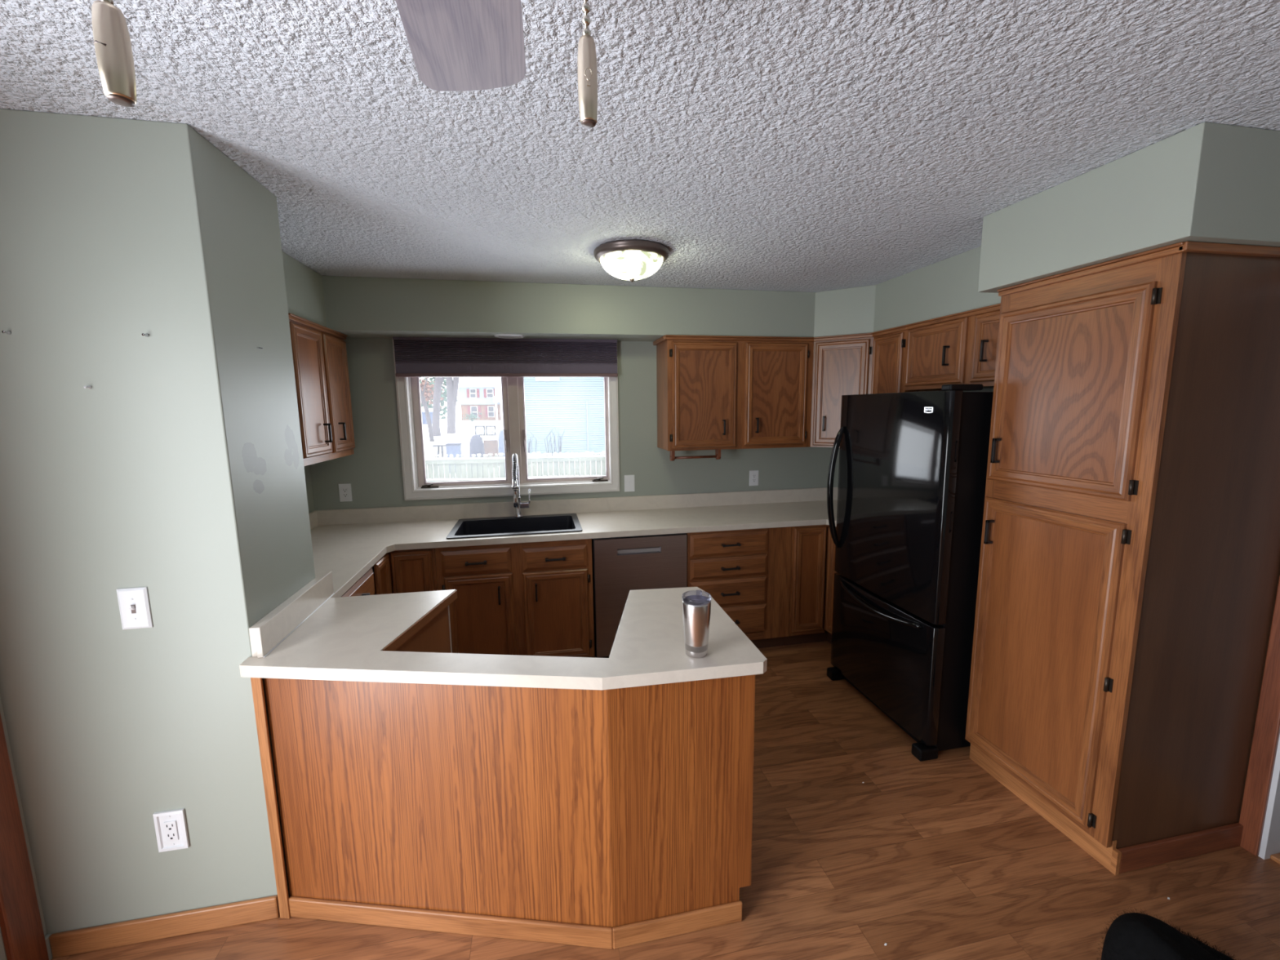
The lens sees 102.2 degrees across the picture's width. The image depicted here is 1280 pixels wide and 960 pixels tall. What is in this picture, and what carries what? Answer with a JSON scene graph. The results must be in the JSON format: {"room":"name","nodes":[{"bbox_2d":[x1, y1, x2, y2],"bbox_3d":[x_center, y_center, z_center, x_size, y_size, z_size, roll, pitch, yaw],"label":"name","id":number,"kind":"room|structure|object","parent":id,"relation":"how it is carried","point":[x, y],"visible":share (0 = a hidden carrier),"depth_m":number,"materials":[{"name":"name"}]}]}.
{"room":"kitchen","nodes":[
{"label":"kitchen","id":0,"kind":"room"},
{"bbox_2d":[0,696,47,959],"bbox_3d":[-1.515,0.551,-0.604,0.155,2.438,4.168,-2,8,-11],"label":"door frame","id":1,"kind":"structure","parent":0,"point":[2,953],"depth_m":1.53,"materials":[{"name":"paint"}]},
{"bbox_2d":[0,712,48,959],"bbox_3d":[-1.663,0.578,0.365,0.113,2.120,2.182,-2,8,-11],"label":"door","id":2,"kind":"structure","parent":1,"relation":"in","point":[20,921],"depth_m":1.49,"materials":[{"name":"brown wood"}]},
{"bbox_2d":[44,933,52,959],"bbox_3d":[-1.821,1.440,1.588,0.012,0.078,0.026,-2,8,-11],"label":"baseboard","id":3,"kind":"structure","parent":1,"relation":"attached to","point":[46,937],"depth_m":1.59,"materials":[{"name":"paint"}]},
{"bbox_2d":[0,108,315,933],"bbox_3d":[-1.649,0.228,1.723,0.806,2.438,0.494,-2,8,-11],"label":"wall","id":4,"kind":"structure","parent":0,"point":[179,475],"depth_m":1.51,"materials":[{"name":"paint"}]},
{"bbox_2d":[1,330,11,334],"bbox_3d":[-1.680,-0.392,1.370,0.009,0.009,0.016,-2,8,-11],"label":"screw","id":5,"kind":"object","parent":4,"relation":"attached to","point":[8,332],"visible":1,"depth_m":1.37,"materials":[{"name":"silver metal"}]},
{"bbox_2d":[115,586,152,629],"bbox_3d":[-1.485,0.379,1.512,0.075,0.124,0.020,-2,8,-11],"label":"light switch","id":6,"kind":"object","parent":4,"relation":"attached to","point":[134,602],"visible":1,"depth_m":1.51,"materials":[{"name":"white plastic"}]},
{"bbox_2d":[48,895,279,958],"bbox_3d":[-1.509,1.427,1.655,0.628,0.078,0.014,-2,8,-11],"label":"baseboard","id":7,"kind":"structure","parent":4,"relation":"attached to","point":[82,940],"depth_m":1.65,"materials":[{"name":"brown wood"}]},
{"bbox_2d":[152,808,189,852],"bbox_3d":[-1.470,1.100,1.620,0.080,0.132,0.009,-2,8,-11],"label":"outlet","id":8,"kind":"object","parent":4,"relation":"attached to","point":[171,826],"visible":1,"depth_m":1.62,"materials":[{"name":"white plastic"}]},
{"bbox_2d":[163,820,178,841],"bbox_3d":[-1.470,1.100,1.618,0.033,0.066,0.004,-2,8,-11],"label":"receptacle","id":9,"kind":"object","parent":8,"relation":"attached to","point":[171,828],"depth_m":1.62,"materials":[{"name":"white plastic"}]},
{"bbox_2d":[253,571,333,657],"bbox_3d":[-1.225,0.462,1.861,0.018,0.098,0.570,-2,8,-11],"label":"backsplash","id":10,"kind":"structure","parent":4,"relation":"attached to","point":[271,631],"depth_m":1.78,"materials":[{"name":"laminate"}]},
{"bbox_2d":[303,464,315,513],"bbox_3d":[-2.140,0.096,2.714,0.230,2.438,1.659,-2,8,-11],"label":"wall","id":11,"kind":"structure","parent":0,"point":[307,468],"depth_m":3.36,"materials":[{"name":"paint"}]},
{"bbox_2d":[308,511,318,529],"bbox_3d":[-1.998,0.353,2.696,0.020,0.102,1.478,-2,8,-11],"label":"backsplash","id":12,"kind":"structure","parent":11,"relation":"attached to","point":[313,515],"depth_m":3.36,"materials":[{"name":"laminate"}]},
{"bbox_2d":[288,312,355,466],"bbox_3d":[-1.890,-0.477,2.865,0.358,0.741,0.770,-2,8,-11],"label":"upper cabinet","id":13,"kind":"object","parent":11,"relation":"attached to","point":[319,353],"visible":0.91,"depth_m":2.82,"materials":[{"name":"brown wood"}]},
{"bbox_2d":[310,337,839,510],"bbox_3d":[-0.202,-0.087,3.853,4.220,2.438,0.150,-2,8,-11],"label":"wall","id":14,"kind":"structure","parent":0,"point":[374,472],"depth_m":3.72,"materials":[{"name":"paint"}]},
{"bbox_2d":[338,483,352,502],"bbox_3d":[-1.964,0.085,3.442,0.076,0.120,0.009,-2,8,-11],"label":"outlet","id":15,"kind":"object","parent":14,"relation":"attached to","point":[344,490],"visible":1,"depth_m":3.44,"materials":[{"name":"white plastic"}]},
{"bbox_2d":[342,488,348,497],"bbox_3d":[-1.963,0.085,3.441,0.033,0.066,0.004,-2,8,-11],"label":"receptacle","id":16,"kind":"object","parent":15,"relation":"attached to","point":[344,491],"depth_m":3.44,"materials":[{"name":"white plastic"}]},
{"bbox_2d":[392,339,619,500],"bbox_3d":[-0.896,-0.432,3.655,1.479,1.073,0.172,-2,8,-11],"label":"window","id":17,"kind":"structure","parent":14,"relation":"in","point":[415,486],"depth_m":3.63,"materials":[{"name":"white paint"}]},
{"bbox_2d":[392,337,617,377],"bbox_3d":[-0.875,-0.824,3.489,1.456,0.252,0.052,-2,8,-11],"label":"window blind","id":18,"kind":"object","parent":17,"relation":"attached to","point":[415,357],"visible":1,"depth_m":3.47,"materials":[{"name":"fabric"}]},
{"bbox_2d":[315,486,837,525],"bbox_3d":[-0.183,0.195,3.807,4.018,0.140,0.020,-2,8,-11],"label":"backsplash","id":19,"kind":"structure","parent":14,"relation":"attached to","point":[459,511],"depth_m":3.73,"materials":[{"name":"laminate"}]},
{"bbox_2d":[624,475,634,492],"bbox_3d":[-0.077,0.025,3.808,0.076,0.124,0.014,-2,8,-11],"label":"light switch","id":20,"kind":"object","parent":14,"relation":"attached to","point":[628,479],"visible":1,"depth_m":3.81,"materials":[{"name":"white plastic"}]},
{"bbox_2d":[653,334,814,450],"bbox_3d":[0.661,-0.611,3.677,1.074,0.761,0.378,-2,8,-11],"label":"upper cabinet","id":21,"kind":"object","parent":14,"relation":"attached to","point":[714,392],"visible":1,"depth_m":3.53,"materials":[{"name":"brown wood"}]},
{"bbox_2d":[669,449,720,461],"bbox_3d":[0.390,-0.177,3.634,0.363,0.078,0.060,-2,8,-11],"label":"paper towel holder","id":22,"kind":"object","parent":21,"relation":"attached to","point":[717,452],"visible":0.94,"depth_m":3.63,"materials":[{"name":"brown wood"}]},
{"bbox_2d":[749,470,758,485],"bbox_3d":[0.882,-0.015,3.997,0.076,0.120,0.009,-2,8,-11],"label":"outlet","id":23,"kind":"object","parent":14,"relation":"attached to","point":[753,474],"visible":1,"depth_m":3.99,"materials":[{"name":"white plastic"}]},
{"bbox_2d":[751,473,755,482],"bbox_3d":[0.882,-0.015,3.996,0.033,0.066,0.004,-2,8,-11],"label":"receptacle","id":24,"kind":"object","parent":23,"relation":"attached to","point":[753,475],"depth_m":3.99,"materials":[{"name":"white plastic"}]},
{"bbox_2d":[809,333,873,447],"bbox_3d":[1.512,-0.628,3.726,0.644,0.761,0.607,-2,8,-11],"label":"upper cabinet","id":25,"kind":"object","parent":14,"relation":"attached to","point":[842,364],"visible":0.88,"depth_m":3.55,"materials":[{"name":"brown wood"}]},
{"bbox_2d":[0,0,1279,292],"bbox_3d":[1.079,-0.934,0.818,5.900,0.050,6.320,-2,8,-11],"label":"ceiling","id":26,"kind":"structure","parent":0,"point":[780,145],"depth_m":1.37,"materials":[{"name":"white paint"}]},
{"bbox_2d":[91,0,597,128],"bbox_3d":[-0.144,-0.476,0.210,1.432,0.661,1.404,-2,8,-11],"label":"ceiling fan","id":27,"kind":"object","parent":26,"relation":"hanging from","point":[455,45],"visible":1,"depth_m":0.71,"materials":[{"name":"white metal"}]},
{"bbox_2d":[593,239,669,282],"bbox_3d":[-0.041,-1.065,2.577,0.376,0.150,0.376,-2,8,-11],"label":"ceiling lamp","id":28,"kind":"object","parent":26,"relation":"attached to","point":[631,260],"visible":1,"depth_m":2.46,"materials":[{"name":"white glass"}]},
{"bbox_2d":[51,640,1279,959],"bbox_3d":[1.108,1.530,1.162,5.900,0.050,6.320,-2,8,-11],"label":"floor","id":29,"kind":"structure","parent":0,"point":[938,859],"depth_m":1.81,"materials":[{"name":"laminate"}]},
{"bbox_2d":[341,567,374,596],"bbox_3d":[-1.600,0.871,2.410,0.643,0.774,0.583,-2,8,-11],"label":"base cabinet","id":30,"kind":"object","parent":29,"relation":"on","point":[365,585],"visible":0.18,"depth_m":2.51,"materials":[{"name":"brown wood"}]},
{"bbox_2d":[372,548,437,595],"bbox_3d":[-1.639,0.820,3.139,0.850,0.874,0.860,-2,8,-11],"label":"base cabinet","id":31,"kind":"object","parent":29,"relation":"on","point":[410,571],"visible":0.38,"depth_m":2.98,"materials":[{"name":"brown wood"}]},
{"bbox_2d":[239,486,837,689],"bbox_3d":[0.046,0.352,2.663,4.018,0.140,2.376,-2,8,-11],"label":"countertop","id":32,"kind":"structure","parent":31,"relation":"on","point":[317,633],"depth_m":1.90,"materials":[{"name":"laminate"}]},
{"bbox_2d":[446,513,582,538],"bbox_3d":[-0.797,0.394,3.378,0.801,0.212,0.540,-2,8,-11],"label":"sink","id":33,"kind":"object","parent":32,"relation":"in","point":[563,522],"visible":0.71,"depth_m":3.54,"materials":[{"name":"stone"}]},
{"bbox_2d":[454,515,575,535],"bbox_3d":[-0.794,0.396,3.365,0.749,0.211,0.451,-2,8,-11],"label":"basin","id":34,"kind":"object","parent":33,"relation":"in","point":[502,526],"depth_m":3.55,"materials":[{"name":"stone"}]},
{"bbox_2d":[511,453,530,517],"bbox_3d":[-0.805,0.043,3.499,0.116,0.450,0.201,-2,8,-11],"label":"kitchen faucet","id":35,"kind":"object","parent":32,"relation":"on","point":[518,505],"visible":1,"depth_m":3.43,"materials":[{"name":"silver metal"}]},
{"bbox_2d":[681,589,711,657],"bbox_3d":[0.172,0.438,1.573,0.088,0.192,0.088,-2,8,-11],"label":"tumbler","id":36,"kind":"object","parent":32,"relation":"on","point":[696,609],"visible":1,"depth_m":1.54,"materials":[{"name":"metal"}]},
{"bbox_2d":[250,605,755,949],"bbox_3d":[-0.425,0.982,1.873,1.622,0.874,0.680,-1,8,-1],"label":"base cabinet","id":37,"kind":"object","parent":29,"relation":"on","point":[610,819],"visible":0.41,"depth_m":1.60,"materials":[{"name":"brown wood"}]},
{"bbox_2d":[435,538,594,657],"bbox_3d":[-0.793,0.771,3.413,0.913,0.874,0.643,-2,8,-11],"label":"base cabinet","id":38,"kind":"object","parent":29,"relation":"on","point":[532,598],"visible":0.9,"depth_m":3.13,"materials":[{"name":"brown wood"}]},
{"bbox_2d":[591,533,686,657],"bbox_3d":[-0.043,0.743,3.572,0.596,0.868,0.599,-2,8,-11],"label":"dishwasher","id":39,"kind":"object","parent":29,"relation":"on","point":[620,565],"visible":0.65,"depth_m":3.25,"materials":[{"name":"silver metal"}]},
{"bbox_2d":[685,526,791,648],"bbox_3d":[0.609,0.717,3.686,0.722,0.874,0.643,-2,8,-11],"label":"base cabinet","id":40,"kind":"object","parent":29,"relation":"on","point":[746,572],"visible":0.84,"depth_m":3.41,"materials":[{"name":"brown wood"}]},
{"bbox_2d":[783,524,836,645],"bbox_3d":[1.433,0.702,3.722,0.903,0.874,0.890,-2,8,-11],"label":"base cabinet","id":41,"kind":"object","parent":29,"relation":"on","point":[812,571],"visible":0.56,"depth_m":3.50,"materials":[{"name":"brown wood"}]},
{"bbox_2d":[826,383,993,761],"bbox_3d":[1.590,0.390,2.777,0.851,1.748,0.833,-2,8,-11],"label":"refrigerator","id":42,"kind":"object","parent":29,"relation":"on","point":[906,536],"visible":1,"depth_m":2.46,"materials":[{"name":"black metal"}]},
{"bbox_2d":[964,240,1279,875],"bbox_3d":[1.865,0.295,2.043,0.680,2.133,0.643,-2,8,-11],"label":"pantry cabinet","id":43,"kind":"object","parent":29,"relation":"on","point":[1129,567],"visible":1,"depth_m":1.81,"materials":[{"name":"brown wood"}]},
{"bbox_2d":[1097,906,1240,959],"bbox_3d":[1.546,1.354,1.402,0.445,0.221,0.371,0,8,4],"label":"chair","id":44,"kind":"object","parent":29,"relation":"on","point":[1132,935],"visible":1,"depth_m":1.45,"materials":[{"name":"black"}]},
{"bbox_2d":[281,121,1279,341],"bbox_3d":[0.042,-0.967,2.422,4.020,0.304,2.491,-2,8,-11],"label":"soffit","id":45,"kind":"structure","parent":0,"point":[1203,182],"depth_m":2.77,"materials":[{"name":"paint"}]},
{"bbox_2d":[493,333,524,338],"bbox_3d":[-0.842,-0.926,3.332,0.192,0.008,0.192,-2,8,-11],"label":"recessed light","id":46,"kind":"object","parent":45,"relation":"in","point":[499,335],"visible":1,"depth_m":3.32,"materials":[{"name":"white plastic"}]},
{"bbox_2d":[904,303,1000,390],"bbox_3d":[1.834,-0.679,2.696,0.402,0.383,0.890,-2,8,-11],"label":"upper cabinet","id":47,"kind":"object","parent":45,"relation":"attached to","point":[959,348],"visible":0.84,"depth_m":2.73,"materials":[{"name":"brown wood"}]},
{"bbox_2d":[963,387,993,391],"bbox_3d":[2.433,0.245,1.250,0.130,2.438,6.320,-2,8,-11],"label":"wall","id":48,"kind":"structure","parent":0,"point":[988,389],"depth_m":3.00,"materials":[{"name":"paint"}]},
{"bbox_2d":[871,324,943,393],"bbox_3d":[1.730,-0.575,3.325,0.374,0.761,0.345,-2,8,-11],"label":"upper cabinet","id":49,"kind":"object","parent":48,"relation":"attached to","point":[890,345],"visible":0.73,"depth_m":3.23,"materials":[{"name":"brown wood"}]},
{"bbox_2d":[1239,576,1279,864],"bbox_3d":[2.421,0.392,1.346,0.166,2.120,0.992,-2,8,-11],"label":"door","id":50,"kind":"structure","parent":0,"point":[1260,815],"depth_m":1.87,"materials":[{"name":"brown wood"}]},
{"label":"outside","id":51,"kind":"structure","parent":0,"visible":0},
{"bbox_2d":[422,415,605,479],"bbox_3d":[-13.008,-7.157,65.462,120.000,0.950,125.800,-2,8,-11],"label":"snow ground","id":52,"kind":"structure","parent":51,"point":[464,429],"depth_m":35.07,"materials":[{"name":"white snow"}]},
{"bbox_2d":[421,408,432,424],"bbox_3d":[-22.792,-6.760,55.484,1.925,1.816,2.900,-2,8,-11],"label":"garden shed","id":53,"kind":"object","parent":52,"relation":"on","point":[424,417],"visible":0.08,"depth_m":54.32,"materials":[{"name":"blue plastic"}]},
{"bbox_2d":[420,377,434,441],"bbox_3d":[-12.310,-4.704,28.793,1.775,5.360,0.234,-2,8,-11],"label":"tree","id":54,"kind":"object","parent":52,"relation":"on","point":[422,397],"visible":0.47,"depth_m":28.92,"materials":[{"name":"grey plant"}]},
{"bbox_2d":[419,377,444,407],"bbox_3d":[-29.392,-11.335,70.890,7.176,6.515,4.574,-2,8,-11],"label":"autumn tree","id":55,"kind":"object","parent":52,"relation":"on","point":[427,394],"visible":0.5,"depth_m":70.29,"materials":[{"name":"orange plant"}]},
{"bbox_2d":[431,377,444,436],"bbox_3d":[-12.529,-7.305,34.146,1.211,9.483,2.863,5,9,33],"label":"tree","id":56,"kind":"object","parent":52,"relation":"on","point":[438,380],"visible":0.31,"depth_m":33.58,"materials":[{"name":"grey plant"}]},
{"bbox_2d":[419,377,457,418],"bbox_3d":[-33.361,-15.612,83.144,9.124,12.543,7.751,-2,8,-11],"label":"evergreen tree","id":57,"kind":"object","parent":52,"relation":"on","point":[444,394],"visible":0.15,"depth_m":83.68,"materials":[{"name":"green plant"}]},
{"bbox_2d":[431,438,459,457],"bbox_3d":[-7.239,-1.013,19.483,0.925,1.018,1.790,-2,8,-11],"label":"picnic table","id":58,"kind":"object","parent":52,"relation":"on","point":[442,442],"visible":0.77,"depth_m":18.89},
{"bbox_2d":[445,377,459,433],"bbox_3d":[-13.041,-7.842,36.447,1.786,10.329,0.644,-2,8,-11],"label":"tree","id":59,"kind":"object","parent":52,"relation":"on","point":[452,384],"visible":0.34,"depth_m":36.50,"materials":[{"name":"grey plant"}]},
{"bbox_2d":[445,442,462,469],"bbox_3d":[-6.360,-0.738,17.715,0.443,1.041,0.540,-2,8,-11],"label":"storage box","id":60,"kind":"object","parent":52,"relation":"on","point":[455,448],"visible":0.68,"depth_m":17.44,"materials":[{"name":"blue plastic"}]},
{"bbox_2d":[462,411,481,421],"bbox_3d":[-20.414,-7.645,62.810,2.260,1.295,1.434,-2,8,-11],"label":"bush","id":61,"kind":"object","parent":52,"relation":"on","point":[473,416],"visible":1,"depth_m":62.66,"materials":[{"name":"green plant"}]},
{"bbox_2d":[469,434,484,478],"bbox_3d":[-5.147,-0.727,16.367,0.445,1.428,0.617,-2,8,-11],"label":"covered grill","id":62,"kind":"object","parent":52,"relation":"on","point":[476,444],"visible":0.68,"depth_m":16.06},
{"bbox_2d":[457,377,502,421],"bbox_3d":[-19.884,-11.411,69.678,8.566,6.733,10.600,-2,8,-11],"label":"house","id":63,"kind":"structure","parent":52,"relation":"on","point":[482,395],"depth_m":66.53,"materials":[{"name":"white"}]},
{"bbox_2d":[466,388,469,397],"bbox_3d":[-21.995,-11.083,66.060,0.320,1.116,0.080,-2,8,-11],"label":"shutter","id":64,"kind":"object","parent":63,"relation":"hanging from","point":[467,389],"depth_m":66.03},
{"bbox_2d":[467,406,470,417],"bbox_3d":[-22.055,-8.765,66.634,0.320,1.473,0.080,-2,8,-11],"label":"shutter","id":65,"kind":"object","parent":63,"relation":"hanging from","point":[468,407],"depth_m":66.57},
{"bbox_2d":[476,388,479,397],"bbox_3d":[-20.776,-11.131,66.297,0.320,1.116,0.080,-2,8,-11],"label":"shutter","id":66,"kind":"object","parent":63,"relation":"hanging from","point":[477,389],"depth_m":66.27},
{"bbox_2d":[478,406,481,417],"bbox_3d":[-20.770,-8.815,66.883,0.320,1.473,0.080,-2,8,-11],"label":"shutter","id":67,"kind":"object","parent":63,"relation":"hanging from","point":[479,407],"depth_m":66.86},
{"bbox_2d":[483,388,486,397],"bbox_3d":[-19.938,-11.150,66.462,0.320,1.123,0.080,-2,8,-11],"label":"shutter","id":68,"kind":"object","parent":63,"relation":"hanging from","point":[484,389],"depth_m":66.44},
{"bbox_2d":[484,406,488,417],"bbox_3d":[-19.949,-8.863,67.041,0.320,1.394,0.080,-2,8,-11],"label":"shutter","id":69,"kind":"object","parent":63,"relation":"hanging from","point":[486,407],"depth_m":67.02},
{"bbox_2d":[474,425,496,438],"bbox_3d":[-7.990,-2.221,26.673,1.064,1.140,0.540,-2,8,-11],"label":"garden bench","id":70,"kind":"object","parent":52,"relation":"on","point":[490,426],"visible":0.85,"depth_m":26.86,"materials":[{"name":"black metal"}]},
{"bbox_2d":[482,436,499,466],"bbox_3d":[-5.434,-0.973,18.897,0.528,1.158,0.560,-2,8,-11],"label":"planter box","id":71,"kind":"object","parent":52,"relation":"on","point":[491,444],"visible":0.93,"depth_m":18.62,"materials":[{"name":"brown wood"}]},
{"bbox_2d":[497,429,505,474],"bbox_3d":[-4.206,-0.770,16.035,0.338,1.608,0.617,-2,8,-11],"label":"heater","id":72,"kind":"object","parent":52,"relation":"on","point":[500,442],"visible":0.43,"depth_m":15.71,"materials":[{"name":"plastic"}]},
{"bbox_2d":[425,451,605,482],"bbox_3d":[-2.736,-0.039,12.463,11.872,1.263,0.189,-1,8,-5],"label":"picket fence","id":73,"kind":"object","parent":52,"relation":"on","point":[441,464],"visible":0.28,"depth_m":12.43,"materials":[{"name":"white wood"}]},
{"bbox_2d":[526,432,537,453],"bbox_3d":[-4.803,-1.508,21.994,0.841,1.150,0.198,-2,8,-11],"label":"bare shrub","id":74,"kind":"object","parent":52,"relation":"on","point":[529,443],"visible":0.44,"depth_m":21.99,"materials":[{"name":"grey plant"}]},
{"bbox_2d":[500,377,605,453],"bbox_3d":[-1.245,-5.265,26.708,11.650,7.400,7.800,-2,8,-11],"label":"neighbor house","id":75,"kind":"structure","parent":52,"relation":"on","point":[574,405],"depth_m":23.00,"materials":[{"name":"white"}]},
{"bbox_2d":[544,429,564,455],"bbox_3d":[-3.647,-1.625,22.197,0.895,1.299,0.186,-2,8,-11],"label":"bare shrub","id":76,"kind":"object","parent":52,"relation":"on","point":[560,444],"visible":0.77,"depth_m":22.19,"materials":[{"name":"grey plant"}]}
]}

